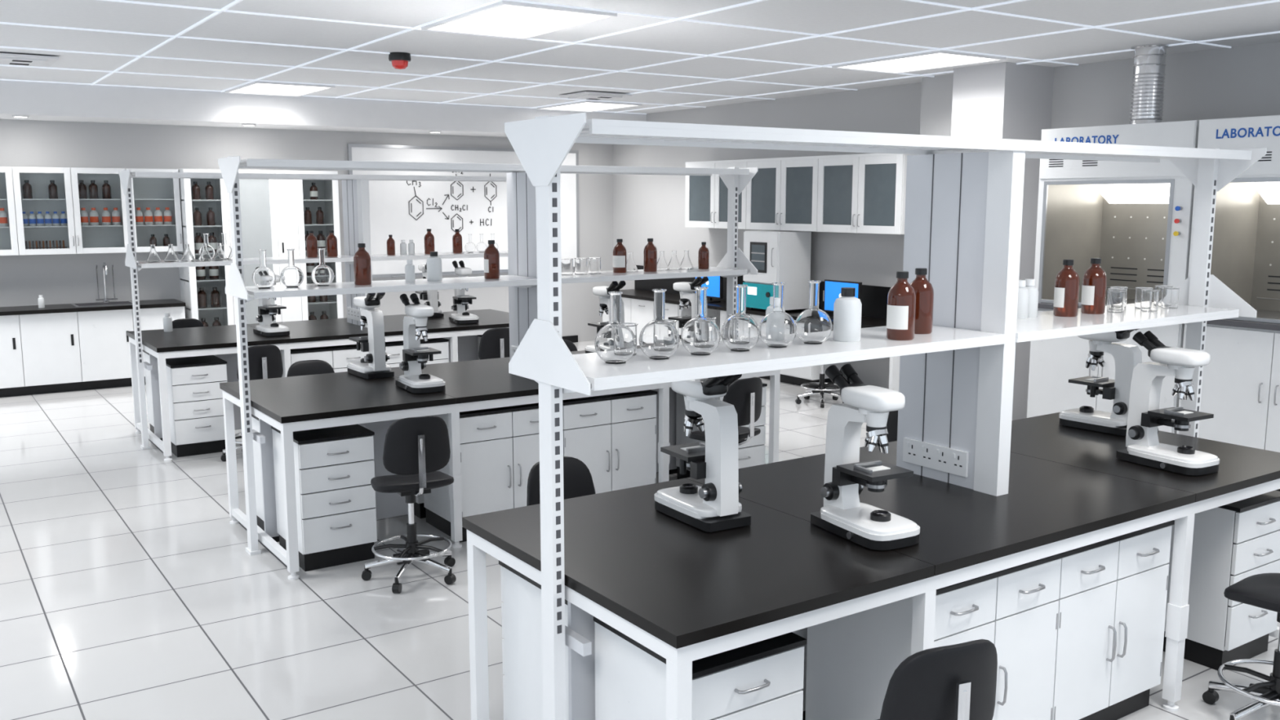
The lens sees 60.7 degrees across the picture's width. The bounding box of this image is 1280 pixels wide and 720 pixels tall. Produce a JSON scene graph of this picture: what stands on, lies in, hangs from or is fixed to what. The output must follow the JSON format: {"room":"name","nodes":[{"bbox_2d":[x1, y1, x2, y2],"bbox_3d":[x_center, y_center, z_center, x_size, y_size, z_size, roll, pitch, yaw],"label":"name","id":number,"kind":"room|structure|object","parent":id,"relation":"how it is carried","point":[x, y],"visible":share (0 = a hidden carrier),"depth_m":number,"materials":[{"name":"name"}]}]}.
{"room":"laboratory","nodes":[
{"label":"laboratory","id":0,"kind":"room"},
{"bbox_2d":[0,119,613,342],"bbox_3d":[-5.354,-1.421,12.672,11.870,3.200,0.200,-6,10,-34],"label":"wall","id":1,"kind":"structure","parent":0,"point":[60,278],"depth_m":12.54,"materials":[{"name":"grey paint"}]},
{"bbox_2d":[0,166,182,255],"bbox_3d":[-6.790,-1.540,11.311,3.780,0.910,0.383,-6,10,-34],"label":"upper cabinet","id":2,"kind":"object","parent":1,"relation":"attached to","point":[152,193],"visible":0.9,"depth_m":11.85,"materials":[{"name":"white paint"}]},
{"bbox_2d":[346,143,579,277],"bbox_3d":[-2.227,-1.984,14.548,3.320,1.670,0.110,-6,10,-34],"label":"whiteboard","id":3,"kind":"object","parent":1,"relation":"attached to","point":[403,210],"visible":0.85,"depth_m":14.33,"materials":[{"name":"metal"}]},
{"bbox_2d":[0,340,1279,719],"bbox_3d":[-0.789,1.159,6.440,12.070,0.100,16.150,-6,10,-34],"label":"floor","id":4,"kind":"structure","parent":0,"point":[129,589],"depth_m":5.55,"materials":[{"name":"tile"}]},
{"bbox_2d":[0,298,186,397],"bbox_3d":[-7.229,-0.033,11.105,4.860,0.908,0.589,-6,10,-34],"label":"base cabinet","id":5,"kind":"object","parent":4,"relation":"on","point":[50,348],"depth_m":11.62,"materials":[{"name":"white paint"}]},
{"bbox_2d":[95,262,117,302],"bbox_3d":[-5.888,-0.853,12.066,0.220,0.452,0.227,-6,10,-34],"label":"tap","id":6,"kind":"object","parent":5,"relation":"on","point":[104,265],"visible":1,"depth_m":12.12,"materials":[{"name":"silver metal"}]},
{"bbox_2d":[142,350,162,440],"bbox_3d":[-4.022,0.287,9.493,0.428,0.742,0.544,-6,10,-34],"label":"drawer pedestal","id":7,"kind":"object","parent":4,"relation":"on","point":[146,355],"visible":0.09,"depth_m":9.45,"materials":[{"name":"white paint"}]},
{"bbox_2d":[172,318,204,328],"bbox_3d":[-4.134,0.099,10.124,0.525,0.930,0.536,-6,10,-34],"label":"chair","id":8,"kind":"object","parent":4,"relation":"on","point":[184,322],"visible":0.11,"depth_m":10.24,"materials":[{"name":"black plastic"}]},
{"bbox_2d":[165,355,226,457],"bbox_3d":[-3.639,0.368,8.937,0.428,0.742,0.544,-6,10,-34],"label":"drawer pedestal","id":9,"kind":"object","parent":4,"relation":"on","point":[195,396],"visible":0.89,"depth_m":8.74,"materials":[{"name":"white paint"}]},
{"bbox_2d":[220,344,283,461],"bbox_3d":[-3.045,0.320,8.615,0.525,0.930,0.536,-7,11,-39],"label":"chair","id":10,"kind":"object","parent":4,"relation":"on","point":[265,362],"visible":0.23,"depth_m":8.39,"materials":[{"name":"black plastic"}]},
{"bbox_2d":[177,168,343,326],"bbox_3d":[-4.460,-1.035,12.900,1.740,2.370,0.523,-6,10,-34],"label":"storage cabinet","id":11,"kind":"object","parent":4,"relation":"on","point":[272,211],"visible":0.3,"depth_m":12.68,"materials":[{"name":"white metal"}]},
{"bbox_2d":[251,413,279,542],"bbox_3d":[-2.184,0.678,6.817,0.428,0.742,0.544,-6,10,-34],"label":"drawer pedestal","id":12,"kind":"object","parent":4,"relation":"on","point":[255,420],"visible":0.02,"depth_m":6.65,"materials":[{"name":"white paint"}]},
{"bbox_2d":[286,360,334,377],"bbox_3d":[-2.180,0.490,7.454,0.525,0.930,0.536,-5,10,-30],"label":"chair","id":13,"kind":"object","parent":4,"relation":"on","point":[306,367],"visible":0.1,"depth_m":7.57,"materials":[{"name":"black plastic"}]},
{"bbox_2d":[119,169,509,461],"bbox_3d":[-2.648,-0.544,9.900,3.610,2.268,1.310,-6,10,-34],"label":"lab bench","id":14,"kind":"object","parent":4,"relation":"on","point":[220,341],"visible":0.54,"depth_m":9.40,"materials":[{"name":"white paint"}]},
{"bbox_2d":[253,266,289,336],"bbox_3d":[-3.141,-0.501,9.267,0.220,0.566,0.388,-7,11,-38],"label":"microscope","id":15,"kind":"object","parent":14,"relation":"on","point":[267,311],"visible":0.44,"depth_m":9.24,"materials":[{"name":"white plastic"}]},
{"bbox_2d":[306,231,317,257],"bbox_3d":[-2.896,-1.024,9.641,0.095,0.233,0.095,-6,10,-34],"label":"bottle","id":16,"kind":"object","parent":14,"relation":"on","point":[311,240],"visible":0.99,"depth_m":9.61,"materials":[{"name":"brown glass"}]},
{"bbox_2d":[326,230,337,257],"bbox_3d":[-2.747,-1.038,9.741,0.095,0.233,0.095,-6,10,-34],"label":"bottle","id":17,"kind":"object","parent":14,"relation":"on","point":[331,240],"visible":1,"depth_m":9.71,"materials":[{"name":"brown glass"}]},
{"bbox_2d":[415,263,444,317],"bbox_3d":[-2.077,-0.714,10.725,0.220,0.566,0.388,-5,10,-29],"label":"microscope","id":18,"kind":"object","parent":14,"relation":"on","point":[432,295],"visible":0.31,"depth_m":10.61,"materials":[{"name":"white plastic"}]},
{"bbox_2d":[424,228,435,253],"bbox_3d":[-1.978,-1.114,10.258,0.095,0.233,0.095,-6,10,-34],"label":"bottle","id":19,"kind":"object","parent":14,"relation":"on","point":[428,237],"visible":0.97,"depth_m":10.22,"materials":[{"name":"brown glass"}]},
{"bbox_2d":[452,229,462,253],"bbox_3d":[-1.741,-1.134,10.418,0.092,0.225,0.092,-6,10,-34],"label":"bottle","id":20,"kind":"object","parent":14,"relation":"on","point":[457,237],"visible":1,"depth_m":10.39,"materials":[{"name":"brown glass"}]},
{"bbox_2d":[448,260,479,324],"bbox_3d":[-1.654,-0.637,10.197,0.220,0.566,0.388,-4,9,-24],"label":"microscope","id":21,"kind":"object","parent":14,"relation":"on","point":[460,300],"visible":0.84,"depth_m":10.14,"materials":[{"name":"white plastic"}]},
{"bbox_2d":[271,424,377,571],"bbox_3d":[-1.802,0.760,6.261,0.428,0.742,0.544,-6,10,-34],"label":"drawer pedestal","id":22,"kind":"object","parent":4,"relation":"on","point":[335,466],"visible":0.95,"depth_m":6.07,"materials":[{"name":"white paint"}]},
{"bbox_2d":[280,337,448,377],"bbox_3d":[-2.459,0.230,9.732,1.424,0.785,0.582,-6,10,-34],"label":"base cabinet","id":23,"kind":"object","parent":4,"relation":"on","point":[338,357],"visible":0.09,"depth_m":9.37,"materials":[{"name":"white paint"}]},
{"bbox_2d":[361,415,456,593],"bbox_3d":[-1.239,0.721,5.882,0.525,0.930,0.536,-4,9,-26],"label":"chair","id":24,"kind":"object","parent":4,"relation":"on","point":[415,448],"visible":1,"depth_m":5.70,"materials":[{"name":"black plastic"}]},
{"bbox_2d":[413,493,426,518],"bbox_3d":[-0.999,0.541,7.606,1.424,0.785,0.582,-6,10,-34],"label":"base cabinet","id":25,"kind":"object","parent":4,"relation":"on","point":[420,511],"visible":0.02,"depth_m":7.04,"materials":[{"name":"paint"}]},
{"bbox_2d":[478,327,509,359],"bbox_3d":[-1.349,0.153,9.755,0.525,0.930,0.536,-6,10,-34],"label":"chair","id":26,"kind":"object","parent":4,"relation":"on","point":[495,342],"visible":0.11,"depth_m":9.49,"materials":[{"name":"black plastic"}]},
{"bbox_2d":[217,155,780,579],"bbox_3d":[-0.810,-0.152,7.224,3.610,2.268,1.310,-6,10,-34],"label":"lab bench","id":27,"kind":"object","parent":4,"relation":"on","point":[289,405],"visible":0.64,"depth_m":6.60,"materials":[{"name":"white paint"}]},
{"bbox_2d":[252,249,275,288],"bbox_3d":[-2.151,-0.520,6.242,0.130,0.220,0.130,8,11,42],"label":"flask","id":28,"kind":"object","parent":27,"relation":"on","point":[263,277],"visible":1,"depth_m":6.21,"materials":[{"name":"clear glass"}]},
{"bbox_2d":[280,248,303,287],"bbox_3d":[-2.019,-0.533,6.332,0.130,0.220,0.130,8,11,42],"label":"flask","id":29,"kind":"object","parent":27,"relation":"on","point":[291,276],"visible":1,"depth_m":6.30,"materials":[{"name":"clear glass"}]},
{"bbox_2d":[311,248,333,285],"bbox_3d":[-1.870,-0.548,6.432,0.130,0.220,0.130,8,11,42],"label":"flask","id":30,"kind":"object","parent":27,"relation":"on","point":[322,274],"visible":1,"depth_m":6.40,"materials":[{"name":"clear glass"}]},
{"bbox_2d":[353,243,371,284],"bbox_3d":[-1.656,-0.572,6.514,0.100,0.245,0.100,-6,10,-34],"label":"bottle","id":31,"kind":"object","parent":27,"relation":"on","point":[362,258],"visible":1,"depth_m":6.48,"materials":[{"name":"brown glass"}]},
{"bbox_2d":[346,292,394,378],"bbox_3d":[-1.760,-0.185,7.110,0.220,0.566,0.388,-6,10,-34],"label":"microscope","id":32,"kind":"object","parent":27,"relation":"on","point":[373,366],"visible":0.98,"depth_m":6.99,"materials":[{"name":"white plastic"}]},
{"bbox_2d":[404,259,415,282],"bbox_3d":[-1.419,-0.550,6.741,0.060,0.135,0.060,-6,10,-34],"label":"plastic bottle","id":33,"kind":"object","parent":27,"relation":"on","point":[410,277],"visible":1,"depth_m":6.72,"materials":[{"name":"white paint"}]},
{"bbox_2d":[395,293,445,393],"bbox_3d":[-1.335,-0.107,6.582,0.220,0.566,0.388,-5,10,-31],"label":"microscope","id":34,"kind":"object","parent":27,"relation":"on","point":[415,357],"visible":1,"depth_m":6.54,"materials":[{"name":"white plastic"}]},
{"bbox_2d":[426,251,442,280],"bbox_3d":[-1.290,-0.588,6.848,0.094,0.180,0.094,-6,10,-34],"label":"bottle","id":35,"kind":"object","parent":27,"relation":"on","point":[433,263],"visible":1,"depth_m":6.82,"materials":[{"name":"white plastic"}]},
{"bbox_2d":[484,240,499,279],"bbox_3d":[-0.953,-0.647,7.022,0.101,0.245,0.101,6,10,35],"label":"bottle","id":36,"kind":"object","parent":27,"relation":"on","point":[491,255],"visible":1,"depth_m":6.99,"materials":[{"name":"brown glass"}]},
{"bbox_2d":[560,257,573,275],"bbox_3d":[-0.493,-0.629,7.366,0.092,0.110,0.092,-6,10,-34],"label":"glass beaker","id":37,"kind":"object","parent":27,"relation":"on","point":[566,263],"visible":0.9,"depth_m":7.33,"materials":[{"name":"clear glass"}]},
{"bbox_2d":[573,257,587,274],"bbox_3d":[-0.402,-0.638,7.427,0.092,0.110,0.092,-6,10,-34],"label":"glass beaker","id":38,"kind":"object","parent":27,"relation":"on","point":[580,264],"visible":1,"depth_m":7.39,"materials":[{"name":"clear glass"}]},
{"bbox_2d":[587,257,601,274],"bbox_3d":[-0.311,-0.647,7.488,0.092,0.110,0.092,-6,10,-34],"label":"glass beaker","id":39,"kind":"object","parent":27,"relation":"on","point":[594,263],"visible":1,"depth_m":7.45,"materials":[{"name":"clear glass"}]},
{"bbox_2d":[585,280,626,353],"bbox_3d":[-0.233,-0.305,7.934,0.220,0.566,0.388,-5,10,-32],"label":"microscope","id":40,"kind":"object","parent":27,"relation":"on","point":[602,291],"visible":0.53,"depth_m":7.87,"materials":[{"name":"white plastic"}]},
{"bbox_2d":[613,239,626,272],"bbox_3d":[-0.141,-0.724,7.593,0.096,0.233,0.096,-6,10,-34],"label":"bottle","id":41,"kind":"object","parent":27,"relation":"on","point":[619,251],"visible":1,"depth_m":7.56,"materials":[{"name":"brown glass"}]},
{"bbox_2d":[643,238,657,271],"bbox_3d":[0.073,-0.742,7.713,0.095,0.233,0.095,-6,10,-34],"label":"bottle","id":42,"kind":"object","parent":27,"relation":"on","point":[650,251],"visible":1,"depth_m":7.68,"materials":[{"name":"brown glass"}]},
{"bbox_2d":[667,250,681,270],"bbox_3d":[0.248,-0.723,7.922,0.108,0.136,0.108,-6,10,-34],"label":"flask","id":43,"kind":"object","parent":27,"relation":"on","point":[673,264],"visible":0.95,"depth_m":7.90,"materials":[{"name":"clear glass"}]},
{"bbox_2d":[667,276,708,344],"bbox_3d":[0.372,-0.367,8.353,0.220,0.566,0.388,-7,11,-38],"label":"microscope","id":44,"kind":"object","parent":27,"relation":"on","point":[686,289],"visible":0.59,"depth_m":8.29,"materials":[{"name":"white plastic"}]},
{"bbox_2d":[697,241,709,269],"bbox_3d":[0.467,-0.766,8.005,0.080,0.196,0.080,-6,10,-34],"label":"bottle","id":45,"kind":"object","parent":27,"relation":"on","point":[704,252],"visible":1,"depth_m":7.98,"materials":[{"name":"brown glass"}]},
{"bbox_2d":[498,560,568,719],"bbox_3d":[-0.200,1.101,3.928,0.428,0.742,0.544,-6,10,-34],"label":"drawer pedestal","id":46,"kind":"object","parent":4,"relation":"on","point":[521,596],"visible":0.36,"depth_m":3.86,"materials":[{"name":"white paint"}]},
{"bbox_2d":[423,389,657,542],"bbox_3d":[-0.621,0.622,7.056,1.424,0.785,0.582,-6,10,-34],"label":"base cabinet","id":47,"kind":"object","parent":4,"relation":"on","point":[614,435],"visible":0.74,"depth_m":6.76,"materials":[{"name":"white paint"}]},
{"bbox_2d":[526,456,595,506],"bbox_3d":[-0.226,0.909,4.593,0.525,0.930,0.536,-7,11,-38],"label":"chair","id":48,"kind":"object","parent":4,"relation":"on","point":[578,482],"visible":0.06,"depth_m":4.72,"materials":[{"name":"black plastic"}]},
{"bbox_2d":[593,616,806,719],"bbox_3d":[0.183,1.183,3.372,0.428,0.742,0.544,-6,10,-34],"label":"drawer pedestal","id":49,"kind":"object","parent":4,"relation":"on","point":[762,680],"visible":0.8,"depth_m":3.19,"materials":[{"name":"white paint"}]},
{"bbox_2d":[675,378,767,479],"bbox_3d":[0.589,0.525,7.868,0.428,0.742,0.544,-6,10,-34],"label":"drawer pedestal","id":50,"kind":"object","parent":4,"relation":"on","point":[751,453],"visible":0.21,"depth_m":7.77,"materials":[{"name":"white paint"}]},
{"bbox_2d":[688,377,762,445],"bbox_3d":[0.530,0.546,7.071,0.525,0.930,0.536,-7,11,-40],"label":"chair","id":51,"kind":"object","parent":4,"relation":"on","point":[745,395],"visible":0.28,"depth_m":6.85,"materials":[{"name":"black plastic"}]},
{"bbox_2d":[602,265,900,391],"bbox_3d":[1.203,-0.441,13.159,0.639,1.120,5.410,-6,10,-34],"label":"lab bench","id":52,"kind":"object","parent":4,"relation":"on","point":[638,302],"depth_m":12.60,"materials":[{"name":"white paint"}]},
{"bbox_2d":[694,275,723,302],"bbox_3d":[0.859,-0.920,13.530,0.180,0.400,0.520,-6,10,-34],"label":"computer monitor","id":53,"kind":"object","parent":52,"relation":"on","point":[715,283],"visible":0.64,"depth_m":13.40,"materials":[{"name":"black plastic"}]},
{"bbox_2d":[742,230,811,311],"bbox_3d":[1.541,-1.016,12.457,0.529,0.900,0.600,-6,10,-34],"label":"laboratory incubator","id":54,"kind":"object","parent":52,"relation":"on","point":[777,255],"visible":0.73,"depth_m":12.26,"materials":[{"name":"white paint"}]},
{"bbox_2d":[823,279,862,318],"bbox_3d":[2.163,-0.642,11.632,0.180,0.400,0.520,-6,10,-34],"label":"computer monitor","id":55,"kind":"object","parent":52,"relation":"on","point":[832,287],"visible":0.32,"depth_m":11.68,"materials":[{"name":"black plastic"}]},
{"bbox_2d":[791,627,807,719],"bbox_3d":[0.985,0.964,4.717,1.424,0.785,0.582,-6,10,-34],"label":"base cabinet","id":56,"kind":"object","parent":4,"relation":"on","point":[802,633],"visible":0.02,"depth_m":4.14,"materials":[{"name":"white paint"}]},
{"bbox_2d":[795,364,844,407],"bbox_3d":[1.834,-0.025,10.975,0.536,0.930,0.525,-8,12,-44],"label":"chair","id":57,"kind":"object","parent":4,"relation":"on","point":[821,384],"visible":0.41,"depth_m":10.98,"materials":[{"name":"black plastic"}]},
{"bbox_2d":[462,112,1279,719],"bbox_3d":[1.174,0.271,4.335,3.610,2.268,1.310,-6,10,-34],"label":"lab bench","id":58,"kind":"object","parent":4,"relation":"on","point":[988,491],"visible":0.9,"depth_m":3.94,"materials":[{"name":"white paint"}]},
{"bbox_2d":[594,291,636,364],"bbox_3d":[-0.076,-0.101,3.379,0.130,0.220,0.130,8,11,42],"label":"flask","id":59,"kind":"object","parent":58,"relation":"on","point":[615,343],"visible":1,"depth_m":3.35,"materials":[{"name":"clear glass"}]},
{"bbox_2d":[639,288,679,359],"bbox_3d":[0.062,-0.114,3.472,0.130,0.220,0.130,-3,9,-20],"label":"flask","id":60,"kind":"object","parent":58,"relation":"on","point":[659,340],"visible":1,"depth_m":3.44,"materials":[{"name":"clear glass"}]},
{"bbox_2d":[680,286,720,355],"bbox_3d":[0.199,-0.128,3.564,0.130,0.220,0.130,8,11,42],"label":"flask","id":61,"kind":"object","parent":58,"relation":"on","point":[700,335],"visible":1,"depth_m":3.53,"materials":[{"name":"clear glass"}]},
{"bbox_2d":[653,373,751,532],"bbox_3d":[0.222,0.284,3.909,0.220,0.566,0.388,-5,10,-30],"label":"microscope","id":62,"kind":"object","parent":58,"relation":"on","point":[715,505],"visible":0.88,"depth_m":3.80,"materials":[{"name":"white plastic"}]},
{"bbox_2d":[720,284,759,351],"bbox_3d":[0.336,-0.141,3.656,0.130,0.220,0.130,-3,9,-20],"label":"flask","id":63,"kind":"object","parent":58,"relation":"on","point":[740,332],"visible":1,"depth_m":3.62,"materials":[{"name":"clear glass"}]},
{"bbox_2d":[759,282,796,347],"bbox_3d":[0.473,-0.155,3.748,0.130,0.220,0.130,-3,9,-20],"label":"flask","id":64,"kind":"object","parent":58,"relation":"on","point":[777,328],"visible":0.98,"depth_m":3.71,"materials":[{"name":"clear glass"}]},
{"bbox_2d":[795,280,831,344],"bbox_3d":[0.611,-0.168,3.841,0.130,0.220,0.130,-3,9,-20],"label":"flask","id":65,"kind":"object","parent":58,"relation":"on","point":[814,325],"visible":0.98,"depth_m":3.81,"materials":[{"name":"clear glass"}]},
{"bbox_2d":[832,287,862,342],"bbox_3d":[0.745,-0.164,3.921,0.099,0.189,0.099,-6,10,-34],"label":"bottle","id":66,"kind":"object","parent":58,"relation":"on","point":[847,308],"visible":1,"depth_m":3.88,"materials":[{"name":"white plastic"}]},
{"bbox_2d":[810,363,919,550],"bbox_3d":[0.765,0.315,3.700,0.220,0.566,0.388,-4,9,-28],"label":"microscope","id":67,"kind":"object","parent":58,"relation":"on","point":[842,514],"visible":1,"depth_m":3.68,"materials":[{"name":"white plastic"}]},
{"bbox_2d":[886,271,915,340],"bbox_3d":[0.946,-0.198,3.957,0.101,0.245,0.101,1,8,4],"label":"bottle","id":68,"kind":"object","parent":58,"relation":"on","point":[901,297],"visible":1,"depth_m":3.92,"materials":[{"name":"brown glass"}]},
{"bbox_2d":[909,267,933,333],"bbox_3d":[1.062,-0.225,4.142,0.100,0.245,0.100,-6,10,-34],"label":"bottle","id":69,"kind":"object","parent":58,"relation":"on","point":[923,288],"visible":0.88,"depth_m":4.10,"materials":[{"name":"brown glass"}]},
{"bbox_2d":[1017,280,1028,319],"bbox_3d":[1.623,-0.260,4.669,0.072,0.162,0.072,-6,10,-34],"label":"plastic bottle","id":70,"kind":"object","parent":58,"relation":"on","point":[1023,292],"visible":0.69,"depth_m":4.64,"materials":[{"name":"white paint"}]},
{"bbox_2d":[1025,279,1038,317],"bbox_3d":[1.683,-0.268,4.722,0.072,0.162,0.072,-6,10,-34],"label":"plastic bottle","id":71,"kind":"object","parent":58,"relation":"on","point":[1030,283],"visible":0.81,"depth_m":4.69,"materials":[{"name":"white paint"}]},
{"bbox_2d":[1053,259,1079,316],"bbox_3d":[1.855,-0.314,4.747,0.101,0.245,0.101,-7,11,-39],"label":"bottle","id":72,"kind":"object","parent":58,"relation":"on","point":[1066,292],"visible":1,"depth_m":4.71,"materials":[{"name":"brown glass"}]},
{"bbox_2d":[1080,257,1106,314],"bbox_3d":[2.020,-0.330,4.859,0.101,0.245,0.101,7,11,40],"label":"bottle","id":73,"kind":"object","parent":58,"relation":"on","point":[1095,278],"visible":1,"depth_m":4.82,"materials":[{"name":"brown glass"}]},
{"bbox_2d":[1058,328,1142,435],"bbox_3d":[2.307,0.061,5.431,0.220,0.566,0.388,-6,10,-36],"label":"microscope","id":74,"kind":"object","parent":58,"relation":"on","point":[1126,357],"visible":0.76,"depth_m":5.35,"materials":[{"name":"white plastic"}]},
{"bbox_2d":[1106,289,1125,312],"bbox_3d":[2.147,-0.265,4.931,0.080,0.095,0.080,-6,10,-34],"label":"glass beaker","id":75,"kind":"object","parent":58,"relation":"on","point":[1116,299],"visible":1,"depth_m":4.90,"materials":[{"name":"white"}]},
{"bbox_2d":[1140,288,1159,311],"bbox_3d":[2.322,-0.271,4.976,0.080,0.095,0.080,-6,10,-34],"label":"glass beaker","id":76,"kind":"object","parent":58,"relation":"on","point":[1149,298],"visible":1,"depth_m":4.95,"materials":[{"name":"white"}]},
{"bbox_2d":[1115,330,1219,475],"bbox_3d":[2.269,0.173,4.663,0.220,0.566,0.388,-5,10,-30],"label":"microscope","id":77,"kind":"object","parent":58,"relation":"on","point":[1143,445],"visible":1,"depth_m":4.66,"materials":[{"name":"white plastic"}]},
{"bbox_2d":[1160,287,1179,308],"bbox_3d":[2.476,-0.290,5.104,0.080,0.095,0.080,-6,10,-34],"label":"glass beaker","id":78,"kind":"object","parent":58,"relation":"on","point":[1170,295],"visible":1,"depth_m":5.08,"materials":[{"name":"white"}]},
{"bbox_2d":[886,410,897,442],"bbox_3d":[1.466,0.739,5.755,0.525,0.930,0.536,-6,10,-34],"label":"chair","id":79,"kind":"object","parent":4,"relation":"on","point":[892,420],"visible":0.02,"depth_m":5.86,"materials":[{"name":"black plastic"}]},
{"bbox_2d":[876,639,997,719],"bbox_3d":[0.706,1.140,3.015,0.525,0.930,0.536,-3,9,-22],"label":"chair","id":80,"kind":"object","parent":4,"relation":"on","point":[956,682],"visible":1,"depth_m":2.73,"materials":[{"name":"black plastic"}]},
{"bbox_2d":[804,520,1174,719],"bbox_3d":[1.363,1.045,4.167,1.424,0.785,0.582,-6,10,-34],"label":"base cabinet","id":81,"kind":"object","parent":4,"relation":"on","point":[1077,633],"visible":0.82,"depth_m":3.94,"materials":[{"name":"white paint"}]},
{"bbox_2d":[1026,120,1199,433],"bbox_3d":[3.942,-0.529,8.685,0.972,2.590,1.270,-6,10,-34],"label":"fume hood","id":82,"kind":"object","parent":4,"relation":"on","point":[1135,217],"visible":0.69,"depth_m":8.83,"materials":[{"name":"white paint"}]},
{"bbox_2d":[1128,44,1170,124],"bbox_3d":[3.928,-2.111,8.450,0.300,0.608,0.300,-6,10,-34],"label":"duct","id":83,"kind":"object","parent":82,"relation":"on","point":[1147,97],"visible":0.95,"depth_m":8.36,"materials":[{"name":"silver metal"}]},
{"bbox_2d":[1162,490,1279,670],"bbox_3d":[2.573,0.948,4.979,0.428,0.742,0.544,-6,10,-34],"label":"drawer pedestal","id":84,"kind":"object","parent":4,"relation":"on","point":[1234,542],"visible":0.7,"depth_m":4.75,"materials":[{"name":"white paint"}]},
{"bbox_2d":[1176,115,1279,491],"bbox_3d":[4.667,-0.374,7.630,0.972,2.590,1.270,-6,10,-34],"label":"fume hood","id":85,"kind":"object","parent":4,"relation":"on","point":[1241,384],"visible":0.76,"depth_m":7.70,"materials":[{"name":"white paint"}]},
{"bbox_2d":[1202,573,1279,719],"bbox_3d":[2.484,0.965,4.209,0.525,0.930,0.536,-7,11,-39],"label":"chair","id":86,"kind":"object","parent":4,"relation":"on","point":[1259,590],"visible":1,"depth_m":4.22,"materials":[{"name":"black plastic"}]},
{"bbox_2d":[0,0,1279,113],"bbox_3d":[-0.789,-2.131,5.959,12.070,0.150,16.150,-6,10,-34],"label":"ceiling","id":87,"kind":"structure","parent":0,"point":[809,16],"depth_m":8.05,"materials":[{"name":"tile"}]},
{"bbox_2d":[0,53,58,66],"bbox_3d":[-5.164,-2.471,9.008,0.600,0.036,0.600,-6,10,-34],"label":"ceiling vent","id":88,"kind":"object","parent":87,"relation":"in","point":[5,58],"visible":1,"depth_m":8.92,"materials":[{"name":"white metal"}]},
{"bbox_2d":[224,80,335,96],"bbox_3d":[-3.791,-2.841,11.461,0.800,0.022,1.200,-6,10,-34],"label":"ceiling light panel","id":89,"kind":"object","parent":87,"relation":"in","point":[256,87],"depth_m":11.41,"materials":[{"name":"white plastic"}]},
{"bbox_2d":[0,80,646,137],"bbox_3d":[-5.059,-2.778,12.035,11.870,0.330,0.850,-6,10,-34],"label":"ceiling bulkhead","id":90,"kind":"object","parent":87,"relation":"attached to","point":[40,101],"depth_m":12.12,"materials":[{"name":"white paint"}]},
{"bbox_2d":[388,52,411,69],"bbox_3d":[-1.939,-2.411,8.824,0.180,0.125,0.180,-6,10,-34],"label":"beacon","id":91,"kind":"object","parent":87,"relation":"attached to","point":[399,60],"visible":1,"depth_m":8.77,"materials":[{"name":"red plastic"}]},
{"bbox_2d":[421,0,617,39],"bbox_3d":[-0.812,-2.206,7.123,0.800,0.022,1.200,-6,10,-34],"label":"ceiling light panel","id":92,"kind":"object","parent":87,"relation":"in","point":[503,19],"depth_m":7.07,"materials":[{"name":"white plastic"}]},
{"bbox_2d":[537,100,642,111],"bbox_3d":[-0.640,-3.152,13.580,0.800,0.022,1.200,-6,10,-34],"label":"ceiling light panel","id":93,"kind":"object","parent":87,"relation":"in","point":[586,105],"depth_m":13.59,"materials":[{"name":"white plastic"}]},
{"bbox_2d":[558,91,632,100],"bbox_3d":[-0.499,-2.936,12.180,0.600,0.036,0.600,-6,10,-34],"label":"ceiling vent","id":94,"kind":"object","parent":87,"relation":"in","point":[593,95],"visible":1,"depth_m":12.04,"materials":[{"name":"white metal"}]},
{"bbox_2d":[0,0,1279,114],"bbox_3d":[-0.571,-1.989,5.548,11.750,0.012,15.000,-6,10,-34],"label":"grid","id":95,"kind":"object","parent":87,"relation":"attached to","point":[978,8],"depth_m":8.56,"materials":[{"name":"white metal"}]},
{"bbox_2d":[831,49,1006,73],"bbox_3d":[2.339,-2.517,9.242,0.800,0.022,1.200,-6,10,-34],"label":"ceiling light panel","id":96,"kind":"object","parent":87,"relation":"in","point":[935,59],"depth_m":9.19,"materials":[{"name":"white plastic"}]},
{"bbox_2d":[919,73,953,155],"bbox_3d":[3.045,-1.116,10.592,0.340,3.200,0.660,-6,10,-34],"label":"pillar","id":97,"kind":"structure","parent":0,"point":[936,100],"depth_m":10.41,"materials":[{"name":"grey paint"}]},
{"bbox_2d":[613,41,1279,388],"bbox_3d":[4.120,-0.957,9.502,0.200,3.200,16.150,-6,10,-34],"label":"wall","id":98,"kind":"structure","parent":0,"point":[1240,81],"depth_m":11.78,"materials":[{"name":"grey paint"}]},
{"bbox_2d":[684,153,919,234],"bbox_3d":[1.720,-1.880,12.392,0.403,0.810,3.600,-6,10,-34],"label":"upper cabinet","id":99,"kind":"object","parent":98,"relation":"attached to","point":[862,193],"visible":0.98,"depth_m":11.90,"materials":[{"name":"white paint"}]},
{"bbox_2d":[951,62,1053,420],"bbox_3d":[3.251,-1.030,10.001,0.670,3.200,0.560,-6,10,-34],"label":"pillar","id":100,"kind":"structure","parent":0,"point":[1003,100],"depth_m":9.68,"materials":[{"name":"paint"}]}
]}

